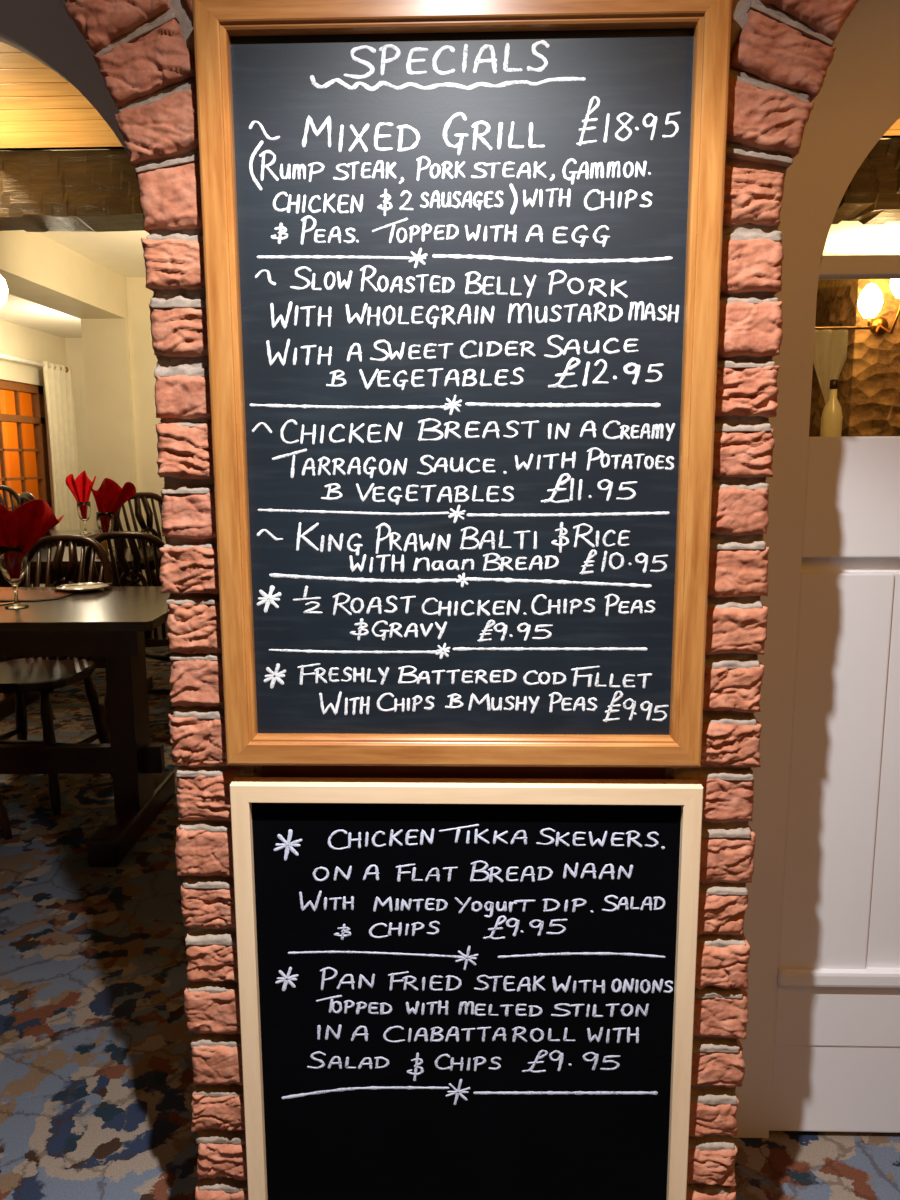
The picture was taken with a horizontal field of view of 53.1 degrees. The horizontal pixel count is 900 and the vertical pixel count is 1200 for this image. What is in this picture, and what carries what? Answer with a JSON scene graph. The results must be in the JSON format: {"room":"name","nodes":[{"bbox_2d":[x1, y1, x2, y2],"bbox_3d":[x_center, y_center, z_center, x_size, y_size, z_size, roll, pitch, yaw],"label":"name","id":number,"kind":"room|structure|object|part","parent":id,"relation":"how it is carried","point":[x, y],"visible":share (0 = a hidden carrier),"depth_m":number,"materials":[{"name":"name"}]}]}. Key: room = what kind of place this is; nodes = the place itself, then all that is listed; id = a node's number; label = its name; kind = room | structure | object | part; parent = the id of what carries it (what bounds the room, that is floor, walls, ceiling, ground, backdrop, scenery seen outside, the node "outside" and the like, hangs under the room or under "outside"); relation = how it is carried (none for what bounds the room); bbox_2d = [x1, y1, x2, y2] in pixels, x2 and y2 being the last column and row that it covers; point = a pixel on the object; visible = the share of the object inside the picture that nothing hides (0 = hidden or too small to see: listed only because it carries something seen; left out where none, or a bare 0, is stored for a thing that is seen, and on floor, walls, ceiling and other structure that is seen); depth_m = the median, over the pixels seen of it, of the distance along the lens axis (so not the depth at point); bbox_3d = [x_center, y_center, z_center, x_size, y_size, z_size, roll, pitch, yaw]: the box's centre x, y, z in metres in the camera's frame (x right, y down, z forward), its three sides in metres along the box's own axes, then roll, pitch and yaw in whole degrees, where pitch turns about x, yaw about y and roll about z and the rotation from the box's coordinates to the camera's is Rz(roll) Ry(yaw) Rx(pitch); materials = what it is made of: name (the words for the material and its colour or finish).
{"room":"pub restaurant","nodes":[
{"label":"pub restaurant","id":0,"kind":"room"},
{"bbox_2d":[0,390,38,505],"bbox_3d":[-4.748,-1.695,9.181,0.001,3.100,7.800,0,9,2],"label":"window pane","id":1,"kind":"structure","parent":0,"point":[7,399],"depth_m":9.84,"materials":[{"name":"glass"}]},
{"bbox_2d":[0,320,66,586],"bbox_3d":[-3.732,-0.735,5.034,0.140,2.300,7.075,0,9,2],"label":"wall","id":2,"kind":"structure","parent":0,"point":[16,340],"depth_m":7.66,"materials":[{"name":"beige paint"}]},
{"bbox_2d":[0,380,52,510],"bbox_3d":[-3.642,-1.196,7.194,0.200,1.130,1.880,0,9,2],"label":"window","id":3,"kind":"structure","parent":2,"relation":"in","point":[37,398],"depth_m":7.81,"materials":[{"name":"brown wood"}]},
{"bbox_2d":[12,494,19,508],"bbox_3d":[-3.590,-0.796,7.469,0.100,0.170,0.100,0,9,2],"label":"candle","id":4,"kind":"object","parent":3,"relation":"on","point":[14,499],"visible":0.23,"depth_m":7.43,"materials":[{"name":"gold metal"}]},
{"bbox_2d":[0,353,68,372],"bbox_3d":[-3.540,-1.913,7.082,0.130,0.060,2.190,0,9,2],"label":"pole","id":5,"kind":"object","parent":2,"relation":"attached to","point":[2,356],"visible":0.72,"depth_m":7.39,"materials":[{"name":"wood"}]},
{"bbox_2d":[42,361,79,529],"bbox_3d":[-3.475,-1.211,8.107,0.073,1.770,0.563,0,9,2],"label":"curtain","id":6,"kind":"object","parent":5,"relation":"hanging from","point":[58,385],"visible":0.7,"depth_m":8.01,"materials":[{"name":"beige fabric"}]},
{"bbox_2d":[0,149,144,231],"bbox_3d":[-1.657,-1.524,3.394,3.900,0.243,0.275,0,9,2],"label":"trim","id":7,"kind":"structure","parent":2,"relation":"attached to","point":[41,190],"depth_m":3.28,"materials":[{"name":"brown wood"}]},
{"bbox_2d":[0,146,149,337],"bbox_3d":[-2.669,-2.149,6.569,6.300,0.001,6.700,0,9,2],"label":"ceiling","id":8,"kind":"structure","parent":0,"point":[121,252],"depth_m":5.13,"materials":[{"name":"beige paint"}]},
{"bbox_2d":[65,338,94,529],"bbox_3d":[-2.891,-1.292,8.505,1.390,2.300,0.001,0,9,2],"label":"wall","id":9,"kind":"structure","parent":0,"point":[74,349],"depth_m":8.44,"materials":[{"name":"beige paint"}]},
{"bbox_2d":[125,277,165,585],"bbox_3d":[-0.869,-1.074,7.076,2.730,2.300,2.780,0,9,2],"label":"wall","id":10,"kind":"structure","parent":0,"point":[143,359],"depth_m":5.66,"materials":[{"name":"beige paint"}]},
{"bbox_2d":[0,230,142,584],"bbox_3d":[-2.165,-0.692,4.716,0.281,2.300,2.110,0,9,2],"label":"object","id":11,"kind":"structure","parent":10,"relation":"attached to","point":[34,267],"depth_m":5.56,"materials":[{"name":"beige paint"}]},
{"bbox_2d":[0,646,899,1199],"bbox_3d":[-0.385,0.555,4.151,11.000,0.001,12.200,0,9,2],"label":"floor","id":12,"kind":"structure","parent":0,"point":[97,1086],"depth_m":1.94,"materials":[{"name":"carpet"}]},
{"bbox_2d":[0,790,12,839],"bbox_3d":[-1.660,0.342,2.635,0.431,0.915,0.500,2,9,15],"label":"chair","id":13,"kind":"object","parent":12,"relation":"on","point":[5,827],"visible":1,"depth_m":2.85,"materials":[{"name":"brown wood"}]},
{"bbox_2d":[0,485,34,586],"bbox_3d":[-2.899,-0.259,6.092,0.530,1.025,0.457,5,10,29],"label":"chair","id":14,"kind":"object","parent":12,"relation":"on","point":[3,488],"visible":0.09,"depth_m":6.23,"materials":[{"name":"brown wood"}]},
{"bbox_2d":[19,492,61,586],"bbox_3d":[-2.063,-0.095,5.034,0.530,1.025,0.457,-7,11,-36],"label":"chair","id":15,"kind":"object","parent":12,"relation":"on","point":[24,497],"visible":0.13,"depth_m":4.77,"materials":[{"name":"brown wood"}]},
{"bbox_2d":[0,535,113,815],"bbox_3d":[-1.488,0.242,3.255,0.431,0.915,0.500,1,9,9],"label":"chair","id":16,"kind":"object","parent":12,"relation":"on","point":[43,674],"visible":0.58,"depth_m":3.33,"materials":[{"name":"brown wood"}]},
{"bbox_3d":[-1.629,0.459,3.421,0.042,0.435,0.106,-6,11,-32],"label":"leg","id":17,"kind":"part","parent":16,"relation":"part of","materials":[{"name":"brown wood"}]},
{"bbox_3d":[-1.497,0.263,3.209,0.409,0.033,0.400,1,9,9],"label":"seat","id":18,"kind":"part","parent":16,"relation":"part of","materials":[{"name":"brown wood"}]},
{"bbox_3d":[-1.362,0.514,3.067,0.042,0.435,0.106,-6,11,-32],"label":"leg","id":19,"kind":"part","parent":16,"relation":"part of","materials":[{"name":"brown wood"}]},
{"bbox_3d":[-1.310,0.466,3.368,0.106,0.435,0.042,-7,11,-37],"label":"leg","id":20,"kind":"part","parent":16,"relation":"part of","materials":[{"name":"brown wood"}]},
{"bbox_2d":[30,530,112,586],"bbox_3d":[-2.469,-0.028,5.484,0.700,0.750,0.580,0,9,2],"label":"dining table","id":21,"kind":"object","parent":12,"relation":"on","point":[94,533],"visible":0.02,"depth_m":5.52,"materials":[{"name":"brown wood"}]},
{"bbox_2d":[77,502,90,533],"bbox_3d":[-2.205,-0.497,5.432,0.080,0.190,0.080,0,9,2],"label":"wine glass","id":22,"kind":"object","parent":21,"relation":"on","point":[83,508],"visible":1,"depth_m":5.40,"materials":[{"name":"white"}]},
{"bbox_2d":[65,471,95,501],"bbox_3d":[-2.207,-0.631,5.409,0.178,0.289,0.068,-1,9,-4],"label":"napkin","id":23,"kind":"object","parent":22,"relation":"in","point":[79,487],"visible":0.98,"depth_m":5.39,"materials":[{"name":"red fabric"}]},
{"bbox_2d":[0,547,160,719],"bbox_3d":[-1.859,0.147,4.370,0.920,0.750,0.660,0,9,2],"label":"dining table","id":24,"kind":"object","parent":12,"relation":"on","point":[7,700],"visible":0.13,"depth_m":4.22,"materials":[{"name":"brown wood"}]},
{"bbox_2d":[96,540,108,554],"bbox_3d":[-1.648,-0.255,4.260,0.068,0.075,0.068,0,9,2],"label":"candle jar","id":25,"kind":"object","parent":24,"relation":"on","point":[104,544],"visible":0.36,"depth_m":4.24,"materials":[{"name":"glass"}]},
{"bbox_2d":[96,512,113,550],"bbox_3d":[-1.679,-0.333,4.390,0.080,0.190,0.080,0,9,2],"label":"wine glass","id":26,"kind":"object","parent":24,"relation":"on","point":[105,521],"visible":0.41,"depth_m":4.35,"materials":[{"name":"white"}]},
{"bbox_2d":[89,478,135,514],"bbox_3d":[-1.639,-0.459,4.376,0.219,0.268,0.068,-2,9,-10],"label":"napkin","id":27,"kind":"object","parent":26,"relation":"in","point":[110,496],"visible":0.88,"depth_m":4.37,"materials":[{"name":"red fabric"}]},
{"bbox_2d":[0,586,174,866],"bbox_3d":[-1.485,0.379,2.903,1.300,0.750,0.700,0,9,0],"label":"dining table","id":28,"kind":"object","parent":12,"relation":"on","point":[111,623],"visible":0.88,"depth_m":2.83,"materials":[{"name":"brown wood"}]},
{"bbox_2d":[0,545,28,608],"bbox_3d":[-1.327,-0.072,2.743,0.080,0.190,0.080,0,9,2],"label":"wine glass","id":29,"kind":"object","parent":28,"relation":"on","point":[13,563],"visible":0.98,"depth_m":2.71,"materials":[{"name":"white"}]},
{"bbox_2d":[0,499,63,554],"bbox_3d":[-1.327,-0.184,2.724,0.298,0.243,0.068,-3,10,-18],"label":"napkin","id":30,"kind":"object","parent":29,"relation":"in","point":[25,525],"visible":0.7,"depth_m":2.73,"materials":[{"name":"red fabric"}]},
{"bbox_2d":[0,590,75,601],"bbox_3d":[-1.418,-0.015,2.975,0.310,0.004,0.230,0,9,2],"label":"place mat","id":31,"kind":"object","parent":28,"relation":"on","point":[6,595],"visible":0.9,"depth_m":2.96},
{"bbox_2d":[54,582,109,591],"bbox_3d":[-1.266,-0.041,3.103,0.181,0.015,0.181,0,9,2],"label":"plate","id":32,"kind":"object","parent":28,"relation":"on","point":[89,587],"visible":0.91,"depth_m":3.12,"materials":[{"name":"silver metal"}]},
{"bbox_2d":[57,583,111,586],"bbox_3d":[-1.257,-0.052,3.100,0.178,0.003,0.014,-5,10,-27],"label":"table knife","id":33,"kind":"object","parent":32,"relation":"on","point":[99,583],"visible":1,"depth_m":3.10,"materials":[{"name":"metal"}]},
{"bbox_2d":[83,531,170,732],"bbox_3d":[-1.275,0.142,3.877,0.431,0.915,0.500,0,9,4],"label":"chair","id":34,"kind":"object","parent":12,"relation":"on","point":[157,637],"visible":0.31,"depth_m":3.63,"materials":[{"name":"brown wood"}]},
{"bbox_3d":[-1.442,0.394,3.822,0.106,0.435,0.042,-9,12,-43],"label":"leg","id":35,"kind":"part","parent":34,"relation":"part of","materials":[{"name":"brown wood"}]},
{"bbox_3d":[-1.272,0.147,3.929,0.409,0.033,0.400,0,9,4],"label":"seat","id":36,"kind":"part","parent":34,"relation":"part of","materials":[{"name":"brown wood"}]},
{"bbox_2d":[113,492,172,661],"bbox_3d":[-1.417,-0.041,4.679,0.530,1.025,0.457,5,11,31],"label":"chair","id":37,"kind":"object","parent":12,"relation":"on","point":[143,496],"visible":0.22,"depth_m":4.70,"materials":[{"name":"brown wood"}]},
{"bbox_2d":[769,255,899,1132],"bbox_3d":[0.916,0.209,1.486,0.704,1.487,0.052,0,9,2],"label":"wall","id":38,"kind":"structure","parent":12,"relation":"on","point":[836,1055],"depth_m":1.50,"materials":[{"name":"white paint"}]},
{"bbox_3d":[0.918,0.800,1.586,0.704,0.288,0.040,0,9,2],"label":"rail","id":39,"kind":"part","parent":38,"relation":"part of","materials":[{"name":"white paint"}]},
{"bbox_3d":[0.918,0.646,1.556,0.704,0.028,0.052,0,9,2],"label":"ledge moulding","id":40,"kind":"part","parent":38,"relation":"part of","materials":[{"name":"white paint"}]},
{"bbox_3d":[0.914,-0.148,1.435,0.704,0.223,0.040,0,9,2],"label":"lock rail","id":41,"kind":"part","parent":38,"relation":"part of","materials":[{"name":"white paint"}]},
{"bbox_3d":[0.912,-0.512,1.377,0.704,0.029,0.040,0,9,2],"label":"rail","id":42,"kind":"part","parent":38,"relation":"part of","materials":[{"name":"white paint"}]},
{"bbox_3d":[0.916,0.294,1.504,0.406,0.687,0.024,0,9,2],"label":"panel","id":43,"kind":"part","parent":38,"relation":"part of","materials":[{"name":"white paint"}]},
{"bbox_3d":[1.693,-0.068,4.157,0.600,1.180,0.300,0,9,2],"label":"bookcase","id":44,"kind":"object","parent":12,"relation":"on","visible":0},
{"bbox_2d":[820,379,842,436],"bbox_3d":[1.688,-0.806,3.978,0.088,0.333,0.088,0,9,2],"label":"bottle","id":45,"kind":"object","parent":44,"relation":"on","point":[832,417],"visible":0.77,"depth_m":3.95,"materials":[{"name":"beige glass"}]},
{"bbox_2d":[0,0,899,1137],"bbox_3d":[0.020,-0.209,1.311,3.580,2.400,0.355,0,9,2],"label":"wall","id":46,"kind":"structure","parent":0,"point":[857,102],"depth_m":1.39,"materials":[{"name":"paint"}]},
{"bbox_2d":[0,42,899,150],"bbox_3d":[-0.038,-1.485,2.233,7.400,0.030,1.985,0,9,2],"label":"ceiling","id":47,"kind":"structure","parent":0,"point":[39,108],"depth_m":2.90,"materials":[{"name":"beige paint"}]},
{"bbox_2d":[0,275,7,307],"bbox_3d":[-1.572,-1.286,3.029,0.120,0.600,0.120,0,9,2],"label":"pendant lamp","id":48,"kind":"object","parent":47,"relation":"hanging from","point":[3,286],"visible":1,"depth_m":3.06,"materials":[{"name":"white glass"}]},
{"bbox_2d":[64,0,844,1194],"bbox_3d":[0.015,-0.163,1.115,3.014,2.370,0.050,0,9,2],"label":"wall","id":49,"kind":"structure","parent":0,"point":[738,155],"depth_m":1.12,"materials":[{"name":"grey concrete"}]},
{"bbox_2d":[63,0,258,1199],"bbox_3d":[-0.835,-0.002,1.162,1.172,2.074,0.068,0,9,2],"label":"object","id":50,"kind":"structure","parent":49,"relation":"attached to","point":[167,127],"depth_m":1.11,"materials":[{"name":"red brick"}]},
{"bbox_2d":[185,0,733,16],"bbox_3d":[0.011,-0.971,0.984,1.774,0.668,0.062,0,9,2],"label":"trim","id":51,"kind":"structure","parent":49,"relation":"attached to","point":[189,2],"depth_m":1.02,"materials":[{"name":"brown wood"}]},
{"bbox_2d":[192,0,731,766],"bbox_3d":[0.013,-0.231,1.061,0.590,0.884,0.030,0,9,2],"label":"chalkboard","id":52,"kind":"object","parent":49,"relation":"attached to","point":[463,258],"visible":1,"depth_m":1.06,"materials":[{"name":"brown wood"}]},
{"bbox_3d":[0.011,-0.649,0.994,0.590,0.037,0.030,0,9,2],"label":"frame rail","id":53,"kind":"part","parent":52,"relation":"part of","materials":[{"name":"brown wood"}]},
{"bbox_3d":[0.015,0.187,1.128,0.590,0.037,0.030,0,9,2],"label":"frame rail","id":54,"kind":"part","parent":52,"relation":"part of","materials":[{"name":"brown wood"}]},
{"bbox_2d":[230,777,702,1199],"bbox_3d":[0.020,0.558,1.188,0.590,0.664,0.029,0,9,2],"label":"chalkboard","id":55,"kind":"object","parent":49,"relation":"attached to","point":[450,988],"visible":1,"depth_m":1.18,"materials":[{"name":"black wood"}]},
{"bbox_3d":[0.019,0.242,1.137,0.590,0.024,0.029,0,9,2],"label":"frame rail","id":56,"kind":"part","parent":55,"relation":"part of","materials":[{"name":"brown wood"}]},
{"bbox_2d":[670,0,858,1199],"bbox_3d":[0.866,-0.008,1.113,1.173,2.062,0.067,0,9,2],"label":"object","id":57,"kind":"structure","parent":49,"relation":"attached to","point":[771,120],"depth_m":1.09,"materials":[{"name":"red brick"}]},
{"bbox_2d":[262,765,665,778],"bbox_3d":[0.021,0.276,1.316,0.520,1.440,0.288,0,9,2],"label":"wall pillar","id":58,"kind":"structure","parent":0,"point":[267,770],"depth_m":1.16,"materials":[{"name":"brown paint"}]},
{"bbox_2d":[809,279,899,436],"bbox_3d":[3.204,-0.904,5.896,1.720,2.300,1.300,0,9,2],"label":"wall","id":59,"kind":"structure","parent":0,"point":[868,391],"depth_m":5.22,"materials":[{"name":"brown stone"}]},
{"bbox_2d":[857,279,899,334],"bbox_3d":[2.425,-1.682,5.035,0.302,0.380,0.196,0,9,2],"label":"wall light","id":60,"kind":"object","parent":59,"relation":"attached to","point":[870,301],"visible":0.88,"depth_m":4.98,"materials":[{"name":"white glass"}]},
{"bbox_3d":[2.339,-1.668,5.008,0.132,0.185,0.132,0,9,2],"label":"bulb","id":61,"kind":"part","parent":60,"relation":"part of","materials":[{"name":"white glass"}]},
{"bbox_3d":[2.402,-1.541,5.078,0.036,0.088,0.174,8,13,43],"label":"arm","id":62,"kind":"part","parent":60,"relation":"part of","materials":[{"name":"gold metal"}]},
{"bbox_3d":[2.453,-1.566,5.142,0.100,0.100,0.020,0,9,2],"label":"plate","id":63,"kind":"part","parent":60,"relation":"part of","materials":[{"name":"gold metal"}]},
{"bbox_3d":[2.476,-1.595,5.071,0.029,0.194,0.146,-4,10,-25],"label":"arm","id":64,"kind":"part","parent":60,"relation":"part of","materials":[{"name":"gold metal"}]},
{"bbox_3d":[2.509,-1.773,4.986,0.132,0.185,0.132,0,9,2],"label":"bulb","id":65,"kind":"part","parent":60,"relation":"part of","materials":[{"name":"white glass"}]},
{"bbox_2d":[823,135,899,254],"bbox_3d":[2.788,-1.914,4.936,4.700,0.001,3.700,0,9,2],"label":"ceiling","id":66,"kind":"structure","parent":0,"point":[844,237],"depth_m":4.66,"materials":[{"name":"white paint"}]},
{"bbox_2d":[832,137,899,224],"bbox_3d":[2.042,-1.522,3.292,3.100,0.250,0.276,0,9,2],"label":"trim","id":67,"kind":"structure","parent":66,"relation":"attached to","point":[872,197],"depth_m":3.21,"materials":[{"name":"brown wood"}]},
{"label":"wall","id":68,"kind":"structure","parent":0,"visible":0},
{"bbox_2d":[815,325,876,330],"bbox_3d":[1.276,-1.356,4.510,1.701,0.032,0.032,0,9,2],"label":"pole","id":69,"kind":"object","parent":68,"relation":"attached to","point":[872,327],"visible":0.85,"depth_m":4.49,"materials":[{"name":"gold metal"}]},
{"bbox_2d":[813,329,847,403],"bbox_3d":[1.902,-1.170,4.520,0.179,0.361,0.040,0,9,2],"label":"drape","id":70,"kind":"object","parent":69,"relation":"hanging from","point":[830,346],"visible":0.88,"depth_m":4.51,"materials":[{"name":"beige fabric"}]},
{"bbox_3d":[1.263,-1.356,4.510,1.675,0.013,0.014,0,9,2],"label":"rod","id":71,"kind":"part","parent":69,"relation":"part of","materials":[{"name":"gold metal"}]}
]}

